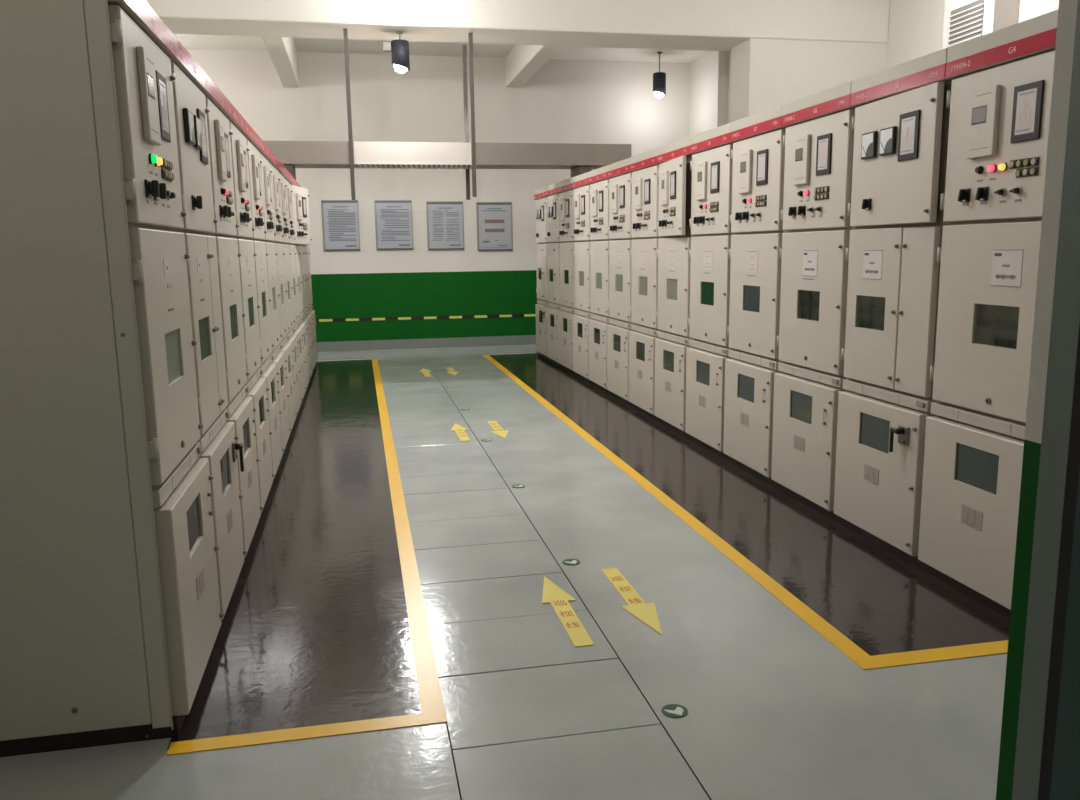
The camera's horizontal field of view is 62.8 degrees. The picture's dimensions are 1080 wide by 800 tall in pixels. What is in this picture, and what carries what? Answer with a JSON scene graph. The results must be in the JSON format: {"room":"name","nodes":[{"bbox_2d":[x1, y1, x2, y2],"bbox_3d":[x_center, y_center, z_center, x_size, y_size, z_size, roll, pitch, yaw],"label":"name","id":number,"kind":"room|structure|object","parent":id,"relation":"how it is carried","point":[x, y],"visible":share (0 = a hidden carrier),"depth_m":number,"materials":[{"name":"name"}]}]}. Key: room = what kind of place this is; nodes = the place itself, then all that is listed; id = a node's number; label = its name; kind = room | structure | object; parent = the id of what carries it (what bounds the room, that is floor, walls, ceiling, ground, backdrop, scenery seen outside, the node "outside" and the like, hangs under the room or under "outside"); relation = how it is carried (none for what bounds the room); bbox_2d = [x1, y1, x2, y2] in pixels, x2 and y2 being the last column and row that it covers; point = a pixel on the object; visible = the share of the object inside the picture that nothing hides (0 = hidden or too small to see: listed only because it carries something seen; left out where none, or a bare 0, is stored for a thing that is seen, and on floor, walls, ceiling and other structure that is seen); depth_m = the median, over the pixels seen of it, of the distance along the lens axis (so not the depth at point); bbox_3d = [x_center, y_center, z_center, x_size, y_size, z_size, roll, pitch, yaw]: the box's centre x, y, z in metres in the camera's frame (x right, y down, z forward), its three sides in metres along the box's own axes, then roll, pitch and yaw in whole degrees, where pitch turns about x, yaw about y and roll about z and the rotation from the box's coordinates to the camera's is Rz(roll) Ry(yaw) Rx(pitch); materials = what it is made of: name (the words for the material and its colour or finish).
{"room":"electrical room","nodes":[
{"label":"electrical room","id":0,"kind":"room"},
{"bbox_2d":[186,49,689,341],"bbox_3d":[-1.466,-3.020,13.758,10.200,4.400,0.150,-3,10,-11],"label":"wall","id":1,"kind":"structure","parent":0,"point":[565,101],"depth_m":13.65,"materials":[{"name":"paint"}]},
{"bbox_2d":[261,36,298,87],"bbox_3d":[-3.331,-4.571,11.403,0.230,0.500,3.150,-3,10,-11],"label":"beam","id":2,"kind":"structure","parent":1,"relation":"attached to","point":[282,51],"depth_m":11.33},
{"bbox_2d":[321,200,359,250],"bbox_3d":[-3.017,-2.643,13.407,0.544,0.758,0.027,-3,10,-11],"label":"poster","id":3,"kind":"object","parent":1,"relation":"attached to","point":[340,218],"visible":1,"depth_m":13.40,"materials":[{"name":"paper"}]},
{"bbox_2d":[374,200,413,249],"bbox_3d":[-2.237,-2.680,13.562,0.564,0.752,0.027,-3,10,-11],"label":"poster","id":4,"kind":"object","parent":1,"relation":"attached to","point":[393,218],"visible":1,"depth_m":13.55,"materials":[{"name":"paper"}]},
{"bbox_2d":[315,313,535,321],"bbox_3d":[-1.402,-1.307,13.977,4.350,0.076,0.004,-3,10,-11],"label":"tape","id":5,"kind":"object","parent":1,"relation":"attached to","point":[534,314],"visible":0.76,"depth_m":13.89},
{"bbox_2d":[317,335,535,351],"bbox_3d":[-1.909,-0.888,13.938,9.000,0.150,0.012,-3,10,-11],"label":"baseboard","id":6,"kind":"structure","parent":1,"relation":"attached to","point":[520,339],"depth_m":13.95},
{"bbox_2d":[426,201,463,249],"bbox_3d":[-1.467,-2.701,13.719,0.567,0.740,0.027,-3,10,-11],"label":"poster","id":7,"kind":"object","parent":1,"relation":"attached to","point":[445,222],"visible":1,"depth_m":13.71,"materials":[{"name":"paper"}]},
{"bbox_2d":[476,202,512,250],"bbox_3d":[-0.712,-2.718,13.873,0.557,0.754,0.027,-3,10,-11],"label":"poster","id":8,"kind":"object","parent":1,"relation":"attached to","point":[494,219],"visible":1,"depth_m":13.86,"materials":[{"name":"paper"}]},
{"bbox_2d":[505,45,562,87],"bbox_3d":[-0.090,-4.762,12.045,0.250,0.430,3.150,-3,10,-11],"label":"beam","id":9,"kind":"structure","parent":1,"relation":"attached to","point":[523,62],"depth_m":12.27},
{"bbox_2d":[174,34,710,62],"bbox_3d":[-0.146,-4.218,7.121,10.300,0.150,13.119,-3,10,-11],"label":"ceiling","id":10,"kind":"structure","parent":0,"point":[189,41],"depth_m":12.85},
{"bbox_2d":[382,31,409,72],"bbox_3d":[-1.592,-3.849,9.790,0.287,0.432,0.195,-3,10,-11],"label":"pendant lamp","id":11,"kind":"object","parent":10,"relation":"hanging from","point":[399,48],"visible":1,"depth_m":9.73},
{"bbox_2d":[263,28,630,199],"bbox_3d":[-1.499,-3.229,10.171,5.150,1.785,0.630,-3,10,-11],"label":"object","id":12,"kind":"object","parent":10,"relation":"hanging from","point":[580,158],"visible":0.73,"depth_m":10.08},
{"bbox_2d":[653,52,665,97],"bbox_3d":[1.798,-4.893,13.322,0.195,0.652,0.195,-3,10,-11],"label":"pendant lamp","id":13,"kind":"object","parent":10,"relation":"hanging from","point":[659,78],"visible":1,"depth_m":13.27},
{"bbox_2d":[0,344,1009,799],"bbox_3d":[0.272,0.506,6.170,10.300,0.062,16.650,-3,10,-11],"label":"floor","id":14,"kind":"structure","parent":0,"point":[777,711],"depth_m":3.55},
{"bbox_2d":[0,0,223,756],"bbox_3d":[-1.906,-0.086,2.844,1.457,2.286,0.770,-3,10,-11],"label":"tall cabinet","id":15,"kind":"object","parent":14,"relation":"on","point":[111,615],"visible":1,"depth_m":2.62,"materials":[{"name":"metal"}]},
{"bbox_2d":[144,179,158,198],"bbox_3d":[-1.180,-0.643,2.696,0.034,0.056,0.052,-3,10,-11],"label":"switch","id":16,"kind":"object","parent":15,"relation":"attached to","point":[151,188],"depth_m":2.69,"materials":[{"name":"black plastic"}]},
{"bbox_2d":[149,153,157,163],"bbox_3d":[-1.204,-0.751,2.756,0.020,0.033,0.033,-3,10,-11],"label":"lamp","id":17,"kind":"object","parent":15,"relation":"attached to","point":[152,158],"depth_m":2.75,"materials":[{"name":"green plastic"}]},
{"bbox_2d":[155,157,162,165],"bbox_3d":[-1.219,-0.763,2.829,0.020,0.033,0.033,-3,10,-11],"label":"lamp","id":18,"kind":"object","parent":15,"relation":"attached to","point":[160,162],"depth_m":2.82,"materials":[{"name":"yellow plastic"}]},
{"bbox_2d":[154,183,166,200],"bbox_3d":[-1.202,-0.661,2.803,0.034,0.056,0.052,-3,10,-11],"label":"switch","id":19,"kind":"object","parent":15,"relation":"attached to","point":[162,186],"depth_m":2.80,"materials":[{"name":"black plastic"}]},
{"bbox_2d":[167,190,175,199],"bbox_3d":[-1.244,-0.692,2.988,0.026,0.034,0.039,-3,10,-11],"label":"switch","id":20,"kind":"object","parent":15,"relation":"attached to","point":[173,195],"depth_m":2.98,"materials":[{"name":"black plastic"}]},
{"bbox_2d":[170,35,246,619],"bbox_3d":[-2.043,-0.210,3.583,1.488,2.286,0.754,-3,10,-11],"label":"tall cabinet","id":21,"kind":"object","parent":14,"relation":"on","point":[218,438],"visible":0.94,"depth_m":3.63,"materials":[{"name":"metal"}]},
{"bbox_2d":[191,195,202,209],"bbox_3d":[-1.338,-0.771,3.458,0.034,0.056,0.052,-3,10,-11],"label":"switch","id":22,"kind":"object","parent":21,"relation":"attached to","point":[196,201],"depth_m":3.45,"materials":[{"name":"black plastic"}]},
{"bbox_2d":[204,76,262,557],"bbox_3d":[-2.210,-0.331,4.308,1.457,2.286,0.754,-3,10,-11],"label":"tall cabinet","id":23,"kind":"object","parent":14,"relation":"on","point":[241,408],"visible":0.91,"depth_m":4.37,"materials":[{"name":"metal"}]},
{"bbox_2d":[219,205,227,216],"bbox_3d":[-1.482,-0.886,4.152,0.034,0.056,0.052,-3,10,-11],"label":"switch","id":24,"kind":"object","parent":23,"relation":"attached to","point":[223,210],"depth_m":4.14,"materials":[{"name":"black plastic"}]},
{"bbox_2d":[221,188,225,194],"bbox_3d":[-1.507,-0.994,4.212,0.020,0.033,0.033,-3,10,-11],"label":"lamp","id":25,"kind":"object","parent":23,"relation":"attached to","point":[223,191],"depth_m":4.20,"materials":[{"name":"black plastic"}]},
{"bbox_2d":[223,207,230,217],"bbox_3d":[-1.504,-0.904,4.259,0.034,0.056,0.052,-3,10,-11],"label":"switch","id":26,"kind":"object","parent":23,"relation":"attached to","point":[229,208],"depth_m":4.25,"materials":[{"name":"black plastic"}]},
{"bbox_2d":[228,105,274,512],"bbox_3d":[-2.361,-0.453,5.036,1.457,2.286,0.754,-3,10,-11],"label":"tall cabinet","id":27,"kind":"object","parent":14,"relation":"on","point":[258,389],"visible":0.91,"depth_m":5.10,"materials":[{"name":"metal"}]},
{"bbox_2d":[240,212,246,222],"bbox_3d":[-1.634,-1.008,4.880,0.034,0.056,0.052,-3,10,-11],"label":"switch","id":28,"kind":"object","parent":27,"relation":"attached to","point":[243,216],"depth_m":4.87,"materials":[{"name":"black plastic"}]},
{"bbox_2d":[246,125,283,479],"bbox_3d":[-2.513,-0.574,5.764,1.457,2.286,0.754,-3,10,-11],"label":"tall cabinet","id":29,"kind":"object","parent":14,"relation":"on","point":[254,143],"visible":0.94,"depth_m":5.83,"materials":[{"name":"metal"}]},
{"bbox_2d":[255,217,260,225],"bbox_3d":[-1.785,-1.129,5.609,0.034,0.056,0.052,-3,10,-11],"label":"switch","id":30,"kind":"object","parent":29,"relation":"attached to","point":[257,220],"depth_m":5.60,"materials":[{"name":"black plastic"}]},
{"bbox_2d":[259,139,290,453],"bbox_3d":[-2.664,-0.696,6.492,1.457,2.286,0.754,-3,10,-11],"label":"tall cabinet","id":31,"kind":"object","parent":14,"relation":"on","point":[266,153],"visible":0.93,"depth_m":6.56,"materials":[{"name":"metal"}]},
{"bbox_2d":[267,221,271,228],"bbox_3d":[-1.937,-1.251,6.337,0.034,0.056,0.052,-3,10,-11],"label":"switch","id":32,"kind":"object","parent":31,"relation":"attached to","point":[269,224],"depth_m":6.33,"materials":[{"name":"black plastic"}]},
{"bbox_2d":[270,152,296,432],"bbox_3d":[-2.816,-0.817,7.220,1.457,2.286,0.754,-3,10,-11],"label":"tall cabinet","id":33,"kind":"object","parent":14,"relation":"on","point":[275,164],"visible":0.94,"depth_m":7.28,"materials":[{"name":"metal"}]},
{"bbox_2d":[276,225,280,231],"bbox_3d":[-2.088,-1.372,7.065,0.034,0.056,0.052,-3,10,-11],"label":"switch","id":34,"kind":"object","parent":33,"relation":"attached to","point":[278,227],"depth_m":7.06,"materials":[{"name":"black plastic"}]},
{"bbox_2d":[278,162,301,416],"bbox_3d":[-2.967,-0.939,7.948,1.457,2.286,0.754,-3,10,-11],"label":"tall cabinet","id":35,"kind":"object","parent":14,"relation":"on","point":[282,173],"visible":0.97,"depth_m":8.02,"materials":[{"name":"metal"}]},
{"bbox_2d":[285,169,306,402],"bbox_3d":[-3.118,-1.060,8.676,1.457,2.286,0.754,-3,10,-11],"label":"tall cabinet","id":36,"kind":"object","parent":14,"relation":"on","point":[288,181],"visible":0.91,"depth_m":8.74,"materials":[{"name":"metal"}]},
{"bbox_2d":[291,176,311,390],"bbox_3d":[-3.216,-1.185,9.415,1.565,2.286,0.754,-3,10,-11],"label":"tall cabinet","id":37,"kind":"object","parent":14,"relation":"on","point":[300,196],"visible":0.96,"depth_m":9.46,"materials":[{"name":"metal"}]},
{"bbox_2d":[296,182,312,380],"bbox_3d":[-3.421,-1.304,10.132,1.457,2.286,0.754,-3,10,-11],"label":"tall cabinet","id":38,"kind":"object","parent":14,"relation":"on","point":[306,320],"visible":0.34,"depth_m":10.30,"materials":[{"name":"metal"}]},
{"bbox_2d":[167,359,446,755],"bbox_3d":[-1.728,0.250,7.659,0.869,0.004,10.085,-3,10,-11],"label":"boundary line","id":39,"kind":"object","parent":14,"relation":"on","point":[430,695],"visible":1,"depth_m":3.21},
{"bbox_2d":[300,244,315,371],"bbox_3d":[-3.572,-1.425,10.860,1.457,2.286,0.754,-3,10,-11],"label":"tall cabinet","id":40,"kind":"object","parent":14,"relation":"on","point":[309,316],"visible":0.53,"depth_m":11.02,"materials":[{"name":"metal"}]},
{"bbox_2d":[304,244,317,363],"bbox_3d":[-3.724,-1.547,11.588,1.457,2.286,0.754,-3,10,-11],"label":"tall cabinet","id":41,"kind":"object","parent":14,"relation":"on","point":[312,312],"visible":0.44,"depth_m":11.75,"materials":[{"name":"metal"}]},
{"bbox_2d":[378,358,428,367],"bbox_3d":[-1.891,-0.497,12.164,0.672,0.030,0.968,-3,10,-11],"label":"tile","id":42,"kind":"object","parent":14,"relation":"on","point":[408,362],"visible":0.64,"depth_m":12.12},
{"bbox_2d":[379,366,431,372],"bbox_3d":[-1.744,-0.378,11.457,0.672,0.030,0.482,-3,10,-11],"label":"tile","id":43,"kind":"object","parent":14,"relation":"on","point":[402,369],"visible":0.64,"depth_m":11.46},
{"bbox_2d":[380,371,435,378],"bbox_3d":[-1.645,-0.299,10.985,0.672,0.030,0.483,-3,10,-11],"label":"tile","id":44,"kind":"object","parent":14,"relation":"on","point":[399,374],"visible":0.64,"depth_m":10.97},
{"bbox_2d":[419,368,430,375],"bbox_3d":[-1.443,-0.351,11.171,0.152,0.004,0.755,-3,10,-11],"label":"arrow","id":45,"kind":"object","parent":44,"relation":"on","point":[425,371],"depth_m":11.13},
{"bbox_2d":[382,376,439,383],"bbox_3d":[-1.548,-0.221,10.515,0.672,0.030,0.481,-3,10,-11],"label":"tile","id":46,"kind":"object","parent":14,"relation":"on","point":[431,378],"visible":0.64,"depth_m":10.50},
{"bbox_2d":[383,382,443,390],"bbox_3d":[-1.450,-0.142,10.043,0.672,0.030,0.482,-3,10,-11],"label":"tile","id":47,"kind":"object","parent":14,"relation":"on","point":[429,385],"visible":0.66,"depth_m":10.03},
{"bbox_2d":[384,388,447,397],"bbox_3d":[-1.351,-0.062,9.572,0.672,0.030,0.483,-3,10,-11],"label":"tile","id":48,"kind":"object","parent":14,"relation":"on","point":[439,391],"visible":0.64,"depth_m":9.55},
{"bbox_2d":[385,395,452,405],"bbox_3d":[-1.254,0.016,9.101,0.672,0.030,0.481,-3,10,-11],"label":"tile","id":49,"kind":"object","parent":14,"relation":"on","point":[440,398],"visible":0.64,"depth_m":9.09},
{"bbox_2d":[387,402,457,413],"bbox_3d":[-1.155,0.094,8.629,0.672,0.030,0.482,-3,10,-11],"label":"tile","id":50,"kind":"object","parent":14,"relation":"on","point":[433,407],"visible":0.62,"depth_m":8.61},
{"bbox_2d":[388,411,463,423],"bbox_3d":[-1.057,0.173,8.158,0.672,0.030,0.483,-3,10,-11],"label":"tile","id":51,"kind":"object","parent":14,"relation":"on","point":[448,415],"visible":0.68,"depth_m":8.14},
{"bbox_2d":[390,420,470,434],"bbox_3d":[-0.960,0.252,7.687,0.672,0.030,0.481,-3,10,-11],"label":"tile","id":52,"kind":"object","parent":14,"relation":"on","point":[444,426],"visible":0.64,"depth_m":7.68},
{"bbox_2d":[450,423,469,440],"bbox_3d":[-0.674,0.267,7.470,0.152,0.004,0.755,-3,10,-11],"label":"sticker","id":53,"kind":"object","parent":52,"relation":"on","point":[459,430],"depth_m":7.43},
{"bbox_2d":[392,431,478,447],"bbox_3d":[-0.862,0.331,7.215,0.672,0.030,0.482,-3,10,-11],"label":"tile","id":54,"kind":"object","parent":14,"relation":"on","point":[443,438],"visible":0.64,"depth_m":7.19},
{"bbox_2d":[395,443,486,461],"bbox_3d":[-0.764,0.409,6.749,0.672,0.030,0.473,-3,10,-11],"label":"tile","id":55,"kind":"object","parent":14,"relation":"on","point":[414,453],"visible":0.66,"depth_m":6.73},
{"bbox_2d":[397,456,497,477],"bbox_3d":[-0.669,0.486,6.287,0.672,0.030,0.473,-3,10,-11],"label":"tile","id":56,"kind":"object","parent":14,"relation":"on","point":[434,467],"visible":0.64,"depth_m":6.27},
{"bbox_2d":[447,367,457,374],"bbox_3d":[-1.117,-0.364,11.221,0.152,0.004,0.755,-3,10,-11],"label":"arrow","id":57,"kind":"object","parent":14,"relation":"on","point":[451,370],"depth_m":11.19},
{"bbox_2d":[400,472,507,494],"bbox_3d":[-0.576,0.560,5.842,0.672,0.030,0.434,-3,10,-11],"label":"tile","id":58,"kind":"object","parent":14,"relation":"on","point":[485,480],"visible":0.66,"depth_m":5.83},
{"bbox_2d":[404,488,524,522],"bbox_3d":[-0.473,0.644,5.344,0.672,0.030,0.586,-3,10,-11],"label":"tile","id":59,"kind":"object","parent":14,"relation":"on","point":[489,502],"visible":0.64,"depth_m":5.32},
{"bbox_2d":[409,514,541,549],"bbox_3d":[-0.366,0.729,4.831,0.672,0.030,0.468,-3,10,-11],"label":"tile","id":60,"kind":"object","parent":14,"relation":"on","point":[510,528],"visible":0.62,"depth_m":4.81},
{"bbox_2d":[414,540,561,584],"bbox_3d":[-0.269,0.806,4.365,0.672,0.030,0.482,-3,10,-11],"label":"tile","id":61,"kind":"object","parent":14,"relation":"on","point":[525,558],"visible":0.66,"depth_m":4.34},
{"bbox_2d":[487,421,507,437],"bbox_3d":[-0.356,0.251,7.538,0.152,0.004,0.755,-3,10,-11],"label":"sticker","id":62,"kind":"object","parent":14,"relation":"on","point":[498,430],"depth_m":7.51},
{"bbox_2d":[421,572,586,624],"bbox_3d":[-0.174,0.883,3.909,0.672,0.030,0.454,-3,10,-11],"label":"tile","id":63,"kind":"object","parent":14,"relation":"on","point":[518,596],"visible":0.62,"depth_m":3.88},
{"bbox_2d":[542,576,593,646],"bbox_3d":[0.096,0.885,3.769,0.152,0.004,0.755,-3,10,-11],"label":"sticker","id":64,"kind":"object","parent":63,"relation":"on","point":[553,594],"depth_m":3.71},
{"bbox_2d":[512,484,524,487],"bbox_3d":[-0.139,0.557,5.722,0.086,0.004,0.086,-3,10,-11],"label":"floor sticker","id":65,"kind":"object","parent":14,"relation":"on","point":[515,485],"visible":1,"depth_m":5.71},
{"bbox_2d":[429,610,617,677],"bbox_3d":[-0.082,0.957,3.465,0.672,0.030,0.455,-3,10,-11],"label":"tile","id":66,"kind":"object","parent":14,"relation":"on","point":[533,641],"visible":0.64,"depth_m":3.42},
{"bbox_2d":[534,187,548,359],"bbox_3d":[0.683,-1.782,12.471,1.488,2.331,0.754,-3,10,-11],"label":"tall cabinet","id":67,"kind":"object","parent":14,"relation":"on","point":[539,194],"visible":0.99,"depth_m":12.28,"materials":[{"name":"metal"}]},
{"bbox_2d":[439,659,660,757],"bbox_3d":[0.013,1.033,3.011,0.672,0.030,0.470,-3,10,-11],"label":"tile","id":68,"kind":"object","parent":14,"relation":"on","point":[521,705],"visible":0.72,"depth_m":2.98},
{"bbox_2d":[545,183,561,366],"bbox_3d":[0.849,-1.661,11.746,1.457,2.331,0.754,-3,10,-11],"label":"tall cabinet","id":69,"kind":"object","parent":14,"relation":"on","point":[551,191],"visible":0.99,"depth_m":11.56,"materials":[{"name":"metal"}]},
{"bbox_2d":[557,178,575,374],"bbox_3d":[1.001,-1.540,11.018,1.457,2.331,0.754,-3,10,-11],"label":"tall cabinet","id":70,"kind":"object","parent":14,"relation":"on","point":[566,201],"visible":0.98,"depth_m":10.82,"materials":[{"name":"metal"}]},
{"bbox_2d":[562,559,579,564],"bbox_3d":[0.153,0.791,4.320,0.086,0.004,0.086,-3,10,-11],"label":"floor sticker","id":71,"kind":"object","parent":14,"relation":"on","point":[567,561],"visible":1,"depth_m":4.31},
{"bbox_2d":[452,724,709,799],"bbox_3d":[0.108,1.109,2.553,0.672,0.030,0.468,-3,10,-11],"label":"tile","id":72,"kind":"object","parent":14,"relation":"on","point":[638,763],"visible":0.93,"depth_m":2.60,"materials":[{"name":"tile"}]},
{"bbox_2d":[572,172,591,383],"bbox_3d":[1.152,-1.418,10.290,1.457,2.331,0.754,-3,10,-11],"label":"tall cabinet","id":73,"kind":"object","parent":14,"relation":"on","point":[580,186],"visible":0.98,"depth_m":10.10,"materials":[{"name":"metal"}]},
{"bbox_2d":[588,166,610,393],"bbox_3d":[1.303,-1.296,9.562,1.457,2.331,0.754,-3,10,-11],"label":"tall cabinet","id":74,"kind":"object","parent":14,"relation":"on","point":[598,180],"visible":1,"depth_m":9.38,"materials":[{"name":"metal"}]},
{"bbox_2d":[607,158,633,405],"bbox_3d":[1.455,-1.175,8.834,1.457,2.331,0.754,-3,10,-11],"label":"tall cabinet","id":75,"kind":"object","parent":14,"relation":"on","point":[619,185],"visible":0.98,"depth_m":8.65,"materials":[{"name":"metal"}]},
{"bbox_2d":[601,568,661,634],"bbox_3d":[0.404,0.866,3.856,0.152,0.004,0.755,-3,10,-11],"label":"sticker","id":76,"kind":"object","parent":14,"relation":"on","point":[646,613],"depth_m":3.81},
{"bbox_2d":[629,148,660,420],"bbox_3d":[1.606,-1.053,8.106,1.457,2.331,0.754,-3,10,-11],"label":"tall cabinet","id":77,"kind":"object","parent":14,"relation":"on","point":[644,169],"visible":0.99,"depth_m":7.91,"materials":[{"name":"metal"}]},
{"bbox_2d":[654,137,692,437],"bbox_3d":[1.742,-0.931,7.374,1.489,2.331,0.754,-3,10,-11],"label":"tall cabinet","id":78,"kind":"object","parent":14,"relation":"on","point":[674,159],"visible":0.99,"depth_m":7.17,"materials":[{"name":"metal"}]},
{"bbox_2d":[662,220,666,226],"bbox_3d":[1.016,-1.446,7.240,0.034,0.056,0.052,-2,10,-7],"label":"switch","id":79,"kind":"object","parent":78,"relation":"attached to","point":[664,224],"depth_m":7.23,"materials":[{"name":"black plastic"}]},
{"bbox_2d":[662,704,687,717],"bbox_3d":[0.444,1.025,2.918,0.086,0.004,0.086,-3,10,-11],"label":"floor sticker","id":80,"kind":"object","parent":14,"relation":"on","point":[670,710],"visible":1,"depth_m":2.91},
{"bbox_2d":[685,123,734,459],"bbox_3d":[1.909,-0.810,6.649,1.457,2.331,0.754,-3,10,-11],"label":"tall cabinet","id":81,"kind":"object","parent":14,"relation":"on","point":[711,165],"visible":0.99,"depth_m":6.45,"materials":[{"name":"metal"}]},
{"bbox_2d":[693,217,698,223],"bbox_3d":[1.166,-1.343,6.620,0.034,0.056,0.052,-3,10,-11],"label":"switch","id":82,"kind":"object","parent":81,"relation":"attached to","point":[696,219],"depth_m":6.61,"materials":[{"name":"black plastic"}]},
{"bbox_2d":[699,216,704,223],"bbox_3d":[1.188,-1.325,6.514,0.034,0.056,0.052,-3,10,-11],"label":"switch","id":83,"kind":"object","parent":81,"relation":"attached to","point":[702,218],"depth_m":6.50,"materials":[{"name":"black plastic"}]},
{"bbox_2d":[483,355,1007,669],"bbox_3d":[0.555,0.139,8.126,0.820,0.004,10.065,-3,10,-11],"label":"boundary line","id":84,"kind":"object","parent":14,"relation":"on","point":[840,641],"visible":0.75,"depth_m":3.82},
{"bbox_2d":[723,105,786,485],"bbox_3d":[2.060,-0.689,5.921,1.457,2.331,0.754,-3,10,-11],"label":"tall cabinet","id":85,"kind":"object","parent":14,"relation":"on","point":[758,152],"visible":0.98,"depth_m":5.72,"materials":[{"name":"metal"}]},
{"bbox_2d":[735,212,741,220],"bbox_3d":[1.317,-1.221,5.892,0.034,0.056,0.052,-3,10,-11],"label":"switch","id":86,"kind":"object","parent":85,"relation":"attached to","point":[738,216],"depth_m":5.88,"materials":[{"name":"black plastic"}]},
{"bbox_2d":[742,211,748,219],"bbox_3d":[1.339,-1.204,5.786,0.034,0.056,0.052,-3,10,-11],"label":"switch","id":87,"kind":"object","parent":85,"relation":"attached to","point":[745,215],"depth_m":5.77,"materials":[{"name":"black plastic"}]},
{"bbox_2d":[771,81,855,520],"bbox_3d":[2.212,-0.567,5.193,1.457,2.331,0.754,-3,10,-11],"label":"tall cabinet","id":88,"kind":"object","parent":14,"relation":"on","point":[818,141],"visible":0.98,"depth_m":4.99,"materials":[{"name":"metal"}]},
{"bbox_2d":[788,206,795,216],"bbox_3d":[1.468,-1.100,5.164,0.034,0.056,0.052,-3,10,-11],"label":"switch","id":89,"kind":"object","parent":88,"relation":"attached to","point":[792,209],"depth_m":5.15,"materials":[{"name":"black plastic"}]},
{"bbox_2d":[797,206,805,215],"bbox_3d":[1.491,-1.082,5.058,0.034,0.056,0.052,-3,10,-11],"label":"switch","id":90,"kind":"object","parent":88,"relation":"attached to","point":[801,209],"depth_m":5.05,"materials":[{"name":"black plastic"}]},
{"bbox_2d":[807,207,814,212],"bbox_3d":[1.516,-1.065,4.955,0.026,0.034,0.039,-3,10,-11],"label":"switch","id":91,"kind":"object","parent":88,"relation":"attached to","point":[811,209],"depth_m":4.94,"materials":[{"name":"black plastic"}]},
{"bbox_2d":[815,206,821,211],"bbox_3d":[1.533,-1.051,4.872,0.026,0.034,0.039,-3,10,-11],"label":"switch","id":92,"kind":"object","parent":88,"relation":"attached to","point":[819,208],"depth_m":4.86,"materials":[{"name":"black plastic"}]},
{"bbox_2d":[834,48,951,567],"bbox_3d":[2.348,-0.445,4.462,1.488,2.331,0.754,-3,10,-11],"label":"tall cabinet","id":93,"kind":"object","parent":14,"relation":"on","point":[900,123],"visible":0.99,"depth_m":4.25,"materials":[{"name":"metal"}]},
{"bbox_2d":[861,198,871,209],"bbox_3d":[1.620,-0.973,4.401,0.034,0.056,0.052,-2,10,-9],"label":"switch","id":94,"kind":"object","parent":93,"relation":"attached to","point":[867,202],"depth_m":4.39,"materials":[{"name":"black plastic"}]},
{"bbox_2d":[918,10,1057,618],"bbox_3d":[2.514,-0.324,3.737,1.457,2.331,0.754,-3,10,-11],"label":"tall cabinet","id":95,"kind":"object","parent":14,"relation":"on","point":[999,97],"visible":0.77,"depth_m":3.62,"materials":[{"name":"metal"}]},
{"bbox_2d":[957,188,969,202],"bbox_3d":[1.771,-0.857,3.708,0.034,0.056,0.052,-3,10,-11],"label":"switch","id":96,"kind":"object","parent":95,"relation":"attached to","point":[964,193],"depth_m":3.70,"materials":[{"name":"black plastic"}]},
{"bbox_2d":[975,166,983,173],"bbox_3d":[1.793,-0.940,3.616,0.020,0.033,0.033,-3,10,-11],"label":"lamp","id":97,"kind":"object","parent":95,"relation":"attached to","point":[978,169],"depth_m":3.61,"materials":[{"name":"black plastic"}]},
{"bbox_2d":[975,186,988,200],"bbox_3d":[1.793,-0.839,3.602,0.034,0.056,0.052,-3,10,-11],"label":"switch","id":98,"kind":"object","parent":95,"relation":"attached to","point":[982,194],"depth_m":3.59,"materials":[{"name":"black plastic"}]},
{"bbox_2d":[987,164,996,172],"bbox_3d":[1.808,-0.928,3.543,0.020,0.033,0.033,-3,10,-11],"label":"lamp","id":99,"kind":"object","parent":95,"relation":"attached to","point":[991,168],"depth_m":3.54,"materials":[{"name":"red plastic"}]},
{"bbox_2d":[994,188,1005,196],"bbox_3d":[1.819,-0.822,3.498,0.026,0.034,0.039,-3,10,-11],"label":"switch","id":100,"kind":"object","parent":95,"relation":"attached to","point":[1000,192],"depth_m":3.49,"materials":[{"name":"black plastic"}]},
{"bbox_2d":[998,163,1006,170],"bbox_3d":[1.820,-0.918,3.485,0.020,0.033,0.033,-3,10,-11],"label":"lamp","id":101,"kind":"object","parent":95,"relation":"attached to","point":[1001,166],"depth_m":3.48,"materials":[{"name":"yellow plastic"}]},
{"bbox_2d":[1009,186,1021,194],"bbox_3d":[1.836,-0.808,3.416,0.026,0.034,0.039,-3,10,-11],"label":"switch","id":102,"kind":"object","parent":95,"relation":"attached to","point":[1015,190],"depth_m":3.41,"materials":[{"name":"black plastic"}]},
{"bbox_2d":[689,0,1058,136],"bbox_3d":[3.941,-2.158,8.237,1.910,4.400,12.969,-3,10,-11],"label":"wall","id":103,"kind":"structure","parent":0,"point":[756,76],"depth_m":10.51,"materials":[{"name":"paint"}]},
{"bbox_2d":[145,0,889,50],"bbox_3d":[-0.782,-4.362,9.960,9.980,0.500,0.730,-3,10,-11],"label":"beam","id":104,"kind":"structure","parent":103,"relation":"attached to","point":[703,25],"depth_m":9.90,"materials":[{"name":"paint"}]},
{"bbox_2d":[942,0,1018,48],"bbox_3d":[4.395,-3.893,8.864,0.309,1.198,0.760,-3,10,-11],"label":"louvres","id":105,"kind":"object","parent":103,"relation":"attached to","point":[964,20],"visible":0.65,"depth_m":8.74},
{"bbox_2d":[996,0,1077,799],"bbox_3d":[1.087,-0.928,1.236,10.100,4.400,0.211,-3,10,-11],"label":"wall","id":106,"kind":"structure","parent":0,"point":[1067,11],"depth_m":1.42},
{"bbox_2d":[1012,0,1079,799],"bbox_3d":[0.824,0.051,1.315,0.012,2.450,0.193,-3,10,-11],"label":"door","id":107,"kind":"structure","parent":106,"relation":"in","point":[1047,756],"depth_m":1.38,"materials":[{"name":"metal"}]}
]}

